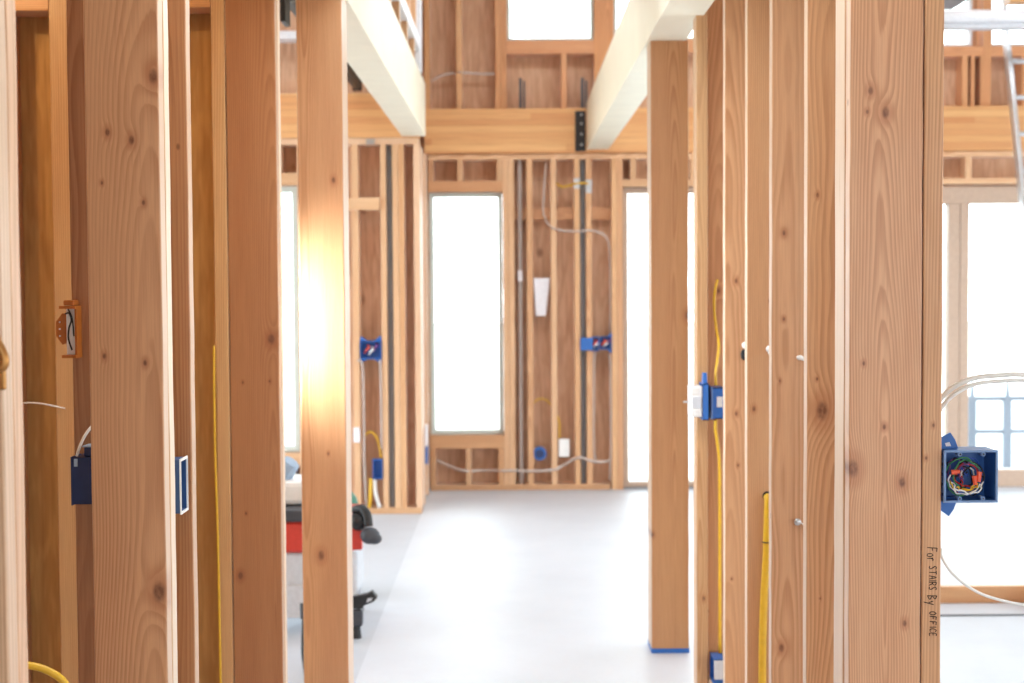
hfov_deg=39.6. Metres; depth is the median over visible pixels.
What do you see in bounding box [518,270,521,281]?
tag
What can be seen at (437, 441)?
window sill
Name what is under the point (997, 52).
window sill
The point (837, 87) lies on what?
stud
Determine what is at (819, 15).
stud
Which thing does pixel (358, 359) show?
cable
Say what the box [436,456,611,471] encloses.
cable
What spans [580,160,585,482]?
pipe
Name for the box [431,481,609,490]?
plate
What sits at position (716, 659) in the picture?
device box
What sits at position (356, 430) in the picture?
tag
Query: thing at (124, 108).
stud
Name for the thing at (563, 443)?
outlet plate
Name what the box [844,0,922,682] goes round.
stud
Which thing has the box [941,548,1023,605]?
cable
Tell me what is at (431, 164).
stud
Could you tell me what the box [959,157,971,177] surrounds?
stud
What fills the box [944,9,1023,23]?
duct pipe
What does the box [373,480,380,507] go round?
cable
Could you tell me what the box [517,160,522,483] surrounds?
conduit
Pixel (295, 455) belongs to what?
window sill
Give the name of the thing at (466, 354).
ground
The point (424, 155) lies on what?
stud
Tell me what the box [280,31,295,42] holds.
plate
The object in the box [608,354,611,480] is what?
cable
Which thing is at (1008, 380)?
cable
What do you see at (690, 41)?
window sill
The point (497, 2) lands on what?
stud
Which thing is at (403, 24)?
stud
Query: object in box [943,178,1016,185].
head
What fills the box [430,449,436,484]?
stud
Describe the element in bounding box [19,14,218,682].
wall
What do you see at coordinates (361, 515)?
saw
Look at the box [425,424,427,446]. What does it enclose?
paper sheet
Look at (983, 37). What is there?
post
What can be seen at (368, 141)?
plate
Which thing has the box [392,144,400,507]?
stud
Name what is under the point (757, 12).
stud
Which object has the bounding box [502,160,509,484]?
stud
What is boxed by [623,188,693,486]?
door
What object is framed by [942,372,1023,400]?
cable
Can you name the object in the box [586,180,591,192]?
plate
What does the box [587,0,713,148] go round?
beam
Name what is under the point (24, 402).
cable
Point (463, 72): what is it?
cable
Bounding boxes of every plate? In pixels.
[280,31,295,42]
[281,138,419,146]
[364,504,422,513]
[366,139,374,144]
[391,0,419,49]
[428,153,646,161]
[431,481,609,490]
[559,439,568,456]
[574,178,579,188]
[580,338,591,349]
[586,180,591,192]
[940,584,1023,602]
[943,151,1013,158]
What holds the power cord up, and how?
on the floor
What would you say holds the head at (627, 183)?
attached to the wall at (541, 75)
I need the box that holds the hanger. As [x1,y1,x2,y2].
[575,111,585,151]
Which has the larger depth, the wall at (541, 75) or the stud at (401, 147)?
the wall at (541, 75)
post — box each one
[296,0,353,682]
[593,0,613,84]
[647,41,689,652]
[977,0,991,105]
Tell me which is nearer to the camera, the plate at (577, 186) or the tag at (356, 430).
the tag at (356, 430)
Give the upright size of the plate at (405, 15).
0.076 m
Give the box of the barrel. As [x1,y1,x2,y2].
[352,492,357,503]
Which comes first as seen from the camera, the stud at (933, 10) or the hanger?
the stud at (933, 10)
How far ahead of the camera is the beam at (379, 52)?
6.22 m
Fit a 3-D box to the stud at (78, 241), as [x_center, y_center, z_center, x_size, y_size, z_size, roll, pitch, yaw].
[-0.845,0.057,2.893,0.088,2.440,0.039,0,2,0]
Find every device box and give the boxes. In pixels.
[56,300,81,357]
[70,444,91,505]
[175,456,188,514]
[360,336,381,361]
[373,458,382,478]
[425,446,427,463]
[592,337,599,350]
[599,332,611,353]
[683,372,708,419]
[709,385,722,419]
[710,652,722,682]
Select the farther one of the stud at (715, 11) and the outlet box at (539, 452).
the outlet box at (539, 452)
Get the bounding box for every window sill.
[285,451,299,464]
[430,434,503,448]
[507,40,593,56]
[686,39,692,55]
[944,46,982,59]
[991,46,1023,58]
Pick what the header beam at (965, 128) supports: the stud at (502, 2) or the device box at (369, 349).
the stud at (502, 2)
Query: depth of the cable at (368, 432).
8.65 m
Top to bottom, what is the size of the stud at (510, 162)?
2.189 m
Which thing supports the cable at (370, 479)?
on the plate at (411, 508)
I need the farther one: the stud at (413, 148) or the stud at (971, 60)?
the stud at (971, 60)
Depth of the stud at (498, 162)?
9.53 m
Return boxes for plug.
[796,355,803,360]
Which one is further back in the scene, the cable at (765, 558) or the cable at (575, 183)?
the cable at (575, 183)
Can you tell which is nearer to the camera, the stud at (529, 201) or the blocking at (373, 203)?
the blocking at (373, 203)
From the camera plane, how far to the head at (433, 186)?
9.54 m
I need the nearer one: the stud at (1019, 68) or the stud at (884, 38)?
the stud at (884, 38)
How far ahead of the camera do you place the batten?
8.71 m
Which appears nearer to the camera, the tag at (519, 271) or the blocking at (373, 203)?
the blocking at (373, 203)
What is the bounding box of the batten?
[944,23,1023,30]
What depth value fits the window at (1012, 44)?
9.54 m
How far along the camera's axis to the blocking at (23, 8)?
4.00 m
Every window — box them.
[281,187,299,450]
[429,193,503,433]
[507,0,592,39]
[614,0,692,38]
[944,0,971,45]
[991,0,1023,45]
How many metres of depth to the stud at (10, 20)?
1.90 m
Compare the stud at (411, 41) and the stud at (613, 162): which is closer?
the stud at (411, 41)
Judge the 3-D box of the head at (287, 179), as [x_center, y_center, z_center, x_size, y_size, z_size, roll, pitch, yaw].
[-1.801,-0.978,8.638,1.010,0.076,0.141,0,2,0]
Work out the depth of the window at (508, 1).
9.54 m
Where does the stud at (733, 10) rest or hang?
on the plate
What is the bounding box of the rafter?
[1004,0,1023,5]
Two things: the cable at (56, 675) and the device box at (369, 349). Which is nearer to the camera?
the cable at (56, 675)
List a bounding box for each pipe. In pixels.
[386,145,394,506]
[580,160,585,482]
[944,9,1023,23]
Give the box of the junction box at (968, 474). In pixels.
[941,432,997,515]
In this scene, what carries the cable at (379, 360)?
attached to the stud at (383, 184)
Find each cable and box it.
[23,402,64,408]
[28,661,68,682]
[75,426,90,456]
[213,346,221,682]
[357,359,366,505]
[365,431,381,457]
[368,478,371,507]
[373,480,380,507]
[379,360,381,448]
[430,71,494,81]
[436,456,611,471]
[542,161,610,333]
[556,182,588,187]
[557,416,560,438]
[593,351,595,459]
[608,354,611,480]
[713,279,719,385]
[714,419,721,652]
[758,493,768,682]
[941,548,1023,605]
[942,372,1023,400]
[942,378,1023,409]
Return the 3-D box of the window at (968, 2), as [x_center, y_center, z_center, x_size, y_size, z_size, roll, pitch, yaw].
[2.716,-2.345,9.565,0.740,0.733,0.070,0,2,0]
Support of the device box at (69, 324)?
attached to the stud at (78, 241)
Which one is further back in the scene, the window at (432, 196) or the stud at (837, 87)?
the window at (432, 196)
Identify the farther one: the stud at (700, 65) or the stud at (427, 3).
the stud at (427, 3)
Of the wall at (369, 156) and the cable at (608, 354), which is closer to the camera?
the wall at (369, 156)
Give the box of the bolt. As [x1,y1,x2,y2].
[794,518,802,525]
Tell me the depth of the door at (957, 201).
9.60 m
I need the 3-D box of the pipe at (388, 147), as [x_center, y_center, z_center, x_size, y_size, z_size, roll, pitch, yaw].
[-0.738,-0.090,8.653,0.036,2.200,0.037,0,2,0]
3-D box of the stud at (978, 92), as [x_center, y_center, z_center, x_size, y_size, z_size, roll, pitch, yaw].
[3.141,-1.744,9.579,0.015,0.330,0.141,0,2,0]
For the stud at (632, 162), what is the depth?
9.53 m
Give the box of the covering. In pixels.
[355,492,693,682]
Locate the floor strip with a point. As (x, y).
(940, 614)
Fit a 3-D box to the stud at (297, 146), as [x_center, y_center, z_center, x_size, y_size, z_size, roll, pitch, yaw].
[-1.272,-0.088,8.673,0.039,2.200,0.141,0,2,0]
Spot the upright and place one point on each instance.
(418, 53)
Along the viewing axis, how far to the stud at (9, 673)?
1.86 m
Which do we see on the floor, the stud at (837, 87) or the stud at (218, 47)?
the stud at (218, 47)
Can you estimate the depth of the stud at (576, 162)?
9.58 m
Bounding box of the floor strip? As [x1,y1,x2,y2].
[940,614,1023,615]
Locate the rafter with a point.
(1006, 2)
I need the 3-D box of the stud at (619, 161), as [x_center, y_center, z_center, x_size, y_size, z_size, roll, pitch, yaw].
[0.728,-0.114,9.643,0.039,2.227,0.141,0,2,0]
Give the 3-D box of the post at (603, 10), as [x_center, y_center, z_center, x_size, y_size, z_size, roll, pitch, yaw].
[0.611,-2.380,9.553,0.133,1.635,0.141,0,2,0]
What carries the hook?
attached to the stud at (9, 673)
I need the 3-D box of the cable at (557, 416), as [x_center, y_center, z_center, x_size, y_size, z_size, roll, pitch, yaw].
[0.315,0.580,9.624,0.029,0.157,0.016,-2,3,-34]
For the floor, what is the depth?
6.68 m
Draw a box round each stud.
[0,0,18,682]
[4,0,27,682]
[15,16,31,682]
[49,0,77,682]
[66,0,94,682]
[83,0,172,682]
[162,0,177,682]
[167,0,198,682]
[211,0,234,682]
[225,0,284,682]
[277,0,287,682]
[281,145,284,172]
[297,146,300,470]
[351,144,363,503]
[380,144,389,507]
[391,1,399,23]
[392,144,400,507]
[398,144,408,507]
[400,21,407,42]
[408,38,414,58]
[410,0,415,26]
[413,144,423,507]
[413,148,425,503]
[423,154,428,494]
[424,0,430,108]
[428,160,434,180]
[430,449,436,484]
[456,0,462,108]
[457,160,463,180]
[466,448,471,484]
[495,0,500,108]
[496,160,501,180]
[498,448,503,484]
[500,0,506,108]
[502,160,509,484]
[508,160,515,484]
[526,159,533,484]
[550,159,557,483]
[560,54,566,107]
[573,159,580,483]
[585,159,592,483]
[610,159,617,489]
[617,159,622,489]
[629,159,635,178]
[688,158,692,178]
[693,11,707,682]
[707,0,722,674]
[723,0,744,682]
[745,0,769,682]
[769,0,803,682]
[803,0,835,682]
[834,0,839,682]
[838,0,845,682]
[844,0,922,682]
[920,0,943,682]
[956,56,967,105]
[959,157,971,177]
[968,56,974,105]
[974,56,982,105]
[1015,56,1023,104]
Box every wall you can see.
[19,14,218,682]
[279,1,415,503]
[420,0,1023,487]
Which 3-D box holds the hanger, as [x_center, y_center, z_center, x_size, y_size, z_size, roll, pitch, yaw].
[0.456,-1.404,9.493,0.070,0.270,0.014,0,2,0]
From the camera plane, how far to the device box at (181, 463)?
2.83 m
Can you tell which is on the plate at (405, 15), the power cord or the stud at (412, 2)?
the stud at (412, 2)
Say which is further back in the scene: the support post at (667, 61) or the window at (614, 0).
the window at (614, 0)
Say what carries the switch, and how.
attached to the device box at (698, 395)
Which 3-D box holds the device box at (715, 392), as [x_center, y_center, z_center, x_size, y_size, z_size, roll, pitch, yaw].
[0.688,0.205,4.795,0.042,0.109,0.094,0,2,0]
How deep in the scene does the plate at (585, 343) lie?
9.56 m
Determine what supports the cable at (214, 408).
attached to the stud at (218, 47)
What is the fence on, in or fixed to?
on the ground
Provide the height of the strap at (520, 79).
0.204 m
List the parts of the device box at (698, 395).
toggle plate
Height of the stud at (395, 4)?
0.115 m
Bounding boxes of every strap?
[519,78,524,107]
[581,78,586,107]
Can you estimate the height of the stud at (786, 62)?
2.402 m
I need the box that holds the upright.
[415,0,421,73]
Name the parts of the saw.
kick panel, stand panel, leg, handle, lever, knob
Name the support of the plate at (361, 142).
attached to the wall at (369, 156)
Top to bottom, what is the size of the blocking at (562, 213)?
0.086 m
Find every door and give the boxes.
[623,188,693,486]
[943,186,1023,486]
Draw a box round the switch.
[688,385,702,416]
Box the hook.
[0,337,9,389]
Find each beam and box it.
[280,93,419,139]
[345,0,425,135]
[425,105,1023,155]
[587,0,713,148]
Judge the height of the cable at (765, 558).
0.742 m
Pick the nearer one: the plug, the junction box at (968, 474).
the junction box at (968, 474)
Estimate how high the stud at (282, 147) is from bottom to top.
0.168 m
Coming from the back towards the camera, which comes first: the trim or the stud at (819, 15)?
the trim
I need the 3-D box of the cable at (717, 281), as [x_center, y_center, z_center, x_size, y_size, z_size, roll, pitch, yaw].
[0.693,-0.031,4.807,0.023,0.357,0.081,0,2,4]
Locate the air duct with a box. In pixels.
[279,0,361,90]
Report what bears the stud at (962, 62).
on the header beam at (965, 128)
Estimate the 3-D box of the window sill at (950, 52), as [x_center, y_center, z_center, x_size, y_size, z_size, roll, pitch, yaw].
[2.737,-1.941,9.571,0.822,0.071,0.141,0,2,0]
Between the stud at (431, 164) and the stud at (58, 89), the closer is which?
the stud at (58, 89)
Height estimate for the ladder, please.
3.610 m
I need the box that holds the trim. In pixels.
[623,486,693,488]
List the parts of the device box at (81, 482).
clamp plate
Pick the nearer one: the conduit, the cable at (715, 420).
the cable at (715, 420)
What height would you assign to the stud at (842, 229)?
2.402 m
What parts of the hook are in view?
hook plate, hook arm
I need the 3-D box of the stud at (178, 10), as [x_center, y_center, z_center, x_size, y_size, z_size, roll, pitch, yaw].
[-0.731,0.036,2.942,0.141,2.402,0.039,0,2,0]
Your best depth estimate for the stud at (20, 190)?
4.14 m
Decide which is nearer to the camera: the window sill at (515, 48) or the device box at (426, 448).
the device box at (426, 448)
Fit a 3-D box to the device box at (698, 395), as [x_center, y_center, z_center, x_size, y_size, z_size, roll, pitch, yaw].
[0.611,0.182,4.759,0.084,0.155,0.095,0,2,0]
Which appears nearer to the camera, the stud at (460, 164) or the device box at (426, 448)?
the device box at (426, 448)
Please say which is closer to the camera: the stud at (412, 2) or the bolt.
the bolt
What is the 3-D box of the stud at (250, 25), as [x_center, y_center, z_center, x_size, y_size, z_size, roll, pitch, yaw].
[-0.731,0.011,4.052,0.141,2.440,0.039,0,2,0]
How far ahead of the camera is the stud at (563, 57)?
9.51 m
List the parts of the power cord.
cord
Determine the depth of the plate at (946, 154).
9.53 m
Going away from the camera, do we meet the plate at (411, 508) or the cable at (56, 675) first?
the cable at (56, 675)
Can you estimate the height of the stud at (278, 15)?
2.440 m
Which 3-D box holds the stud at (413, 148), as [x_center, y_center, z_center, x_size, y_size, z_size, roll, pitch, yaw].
[-0.623,-0.092,9.002,0.132,2.250,0.039,0,2,0]
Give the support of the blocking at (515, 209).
attached to the stud at (529, 201)
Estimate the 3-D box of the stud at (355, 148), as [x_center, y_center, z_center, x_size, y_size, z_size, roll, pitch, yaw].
[-0.943,-0.090,8.673,0.042,2.200,0.141,0,2,0]
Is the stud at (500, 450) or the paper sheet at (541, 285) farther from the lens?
the stud at (500, 450)
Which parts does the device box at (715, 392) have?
clamp plate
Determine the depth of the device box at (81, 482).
2.80 m
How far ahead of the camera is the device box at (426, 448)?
9.06 m
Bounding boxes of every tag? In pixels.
[353,427,359,441]
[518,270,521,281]
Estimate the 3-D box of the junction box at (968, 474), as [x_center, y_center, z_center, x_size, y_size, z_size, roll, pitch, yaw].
[0.905,0.266,2.841,0.108,0.168,0.074,0,2,0]
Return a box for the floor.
[287,487,1023,682]
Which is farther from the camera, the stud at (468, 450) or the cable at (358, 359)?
the stud at (468, 450)
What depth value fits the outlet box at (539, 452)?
9.62 m
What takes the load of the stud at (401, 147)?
on the plate at (411, 508)
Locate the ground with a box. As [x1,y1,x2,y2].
[283,320,1023,479]
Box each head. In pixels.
[281,173,296,186]
[428,181,502,192]
[623,179,692,187]
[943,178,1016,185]
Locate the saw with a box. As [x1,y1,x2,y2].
[285,456,381,638]
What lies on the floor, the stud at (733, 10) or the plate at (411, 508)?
the plate at (411, 508)
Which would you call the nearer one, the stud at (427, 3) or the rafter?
the rafter
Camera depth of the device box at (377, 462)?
8.67 m
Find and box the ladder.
[998,0,1023,250]
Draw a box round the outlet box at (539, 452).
[534,446,545,459]
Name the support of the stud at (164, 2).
on the plate
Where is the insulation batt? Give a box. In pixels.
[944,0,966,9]
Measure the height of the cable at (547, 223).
1.171 m
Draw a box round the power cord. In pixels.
[300,603,303,672]
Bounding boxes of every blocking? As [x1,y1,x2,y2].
[15,0,48,16]
[189,0,210,13]
[348,197,379,209]
[514,208,525,220]
[532,207,549,219]
[556,207,573,219]
[592,207,609,219]
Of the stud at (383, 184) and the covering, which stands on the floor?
the covering
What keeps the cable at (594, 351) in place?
attached to the stud at (588, 196)
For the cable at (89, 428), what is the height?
0.080 m
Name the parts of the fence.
post, rail, rail, post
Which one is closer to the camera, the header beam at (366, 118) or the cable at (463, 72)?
the header beam at (366, 118)
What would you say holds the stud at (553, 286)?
on the plate at (567, 485)
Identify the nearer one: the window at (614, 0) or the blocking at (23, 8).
the blocking at (23, 8)
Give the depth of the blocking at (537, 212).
9.63 m
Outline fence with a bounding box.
[968,373,1023,467]
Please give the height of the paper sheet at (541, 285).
0.254 m
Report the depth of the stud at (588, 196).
9.58 m
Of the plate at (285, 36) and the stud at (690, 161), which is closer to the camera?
the plate at (285, 36)
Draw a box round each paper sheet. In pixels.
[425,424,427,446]
[534,278,549,315]
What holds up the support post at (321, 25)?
on the floor
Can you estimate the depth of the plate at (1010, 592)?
6.15 m
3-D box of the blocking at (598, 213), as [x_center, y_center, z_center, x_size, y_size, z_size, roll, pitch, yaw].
[0.601,-0.868,9.655,0.132,0.085,0.054,0,2,0]
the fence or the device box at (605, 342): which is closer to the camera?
the device box at (605, 342)
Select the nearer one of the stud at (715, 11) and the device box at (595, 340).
the stud at (715, 11)
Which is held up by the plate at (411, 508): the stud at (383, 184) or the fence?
the stud at (383, 184)
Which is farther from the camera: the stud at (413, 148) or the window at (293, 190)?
the stud at (413, 148)
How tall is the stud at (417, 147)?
2.200 m
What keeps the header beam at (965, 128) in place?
on the plate at (643, 156)
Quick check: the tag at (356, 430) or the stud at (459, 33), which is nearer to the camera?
the tag at (356, 430)
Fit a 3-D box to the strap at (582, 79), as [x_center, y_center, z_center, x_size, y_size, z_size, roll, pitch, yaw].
[0.482,-1.663,9.527,0.040,0.204,0.030,0,2,0]

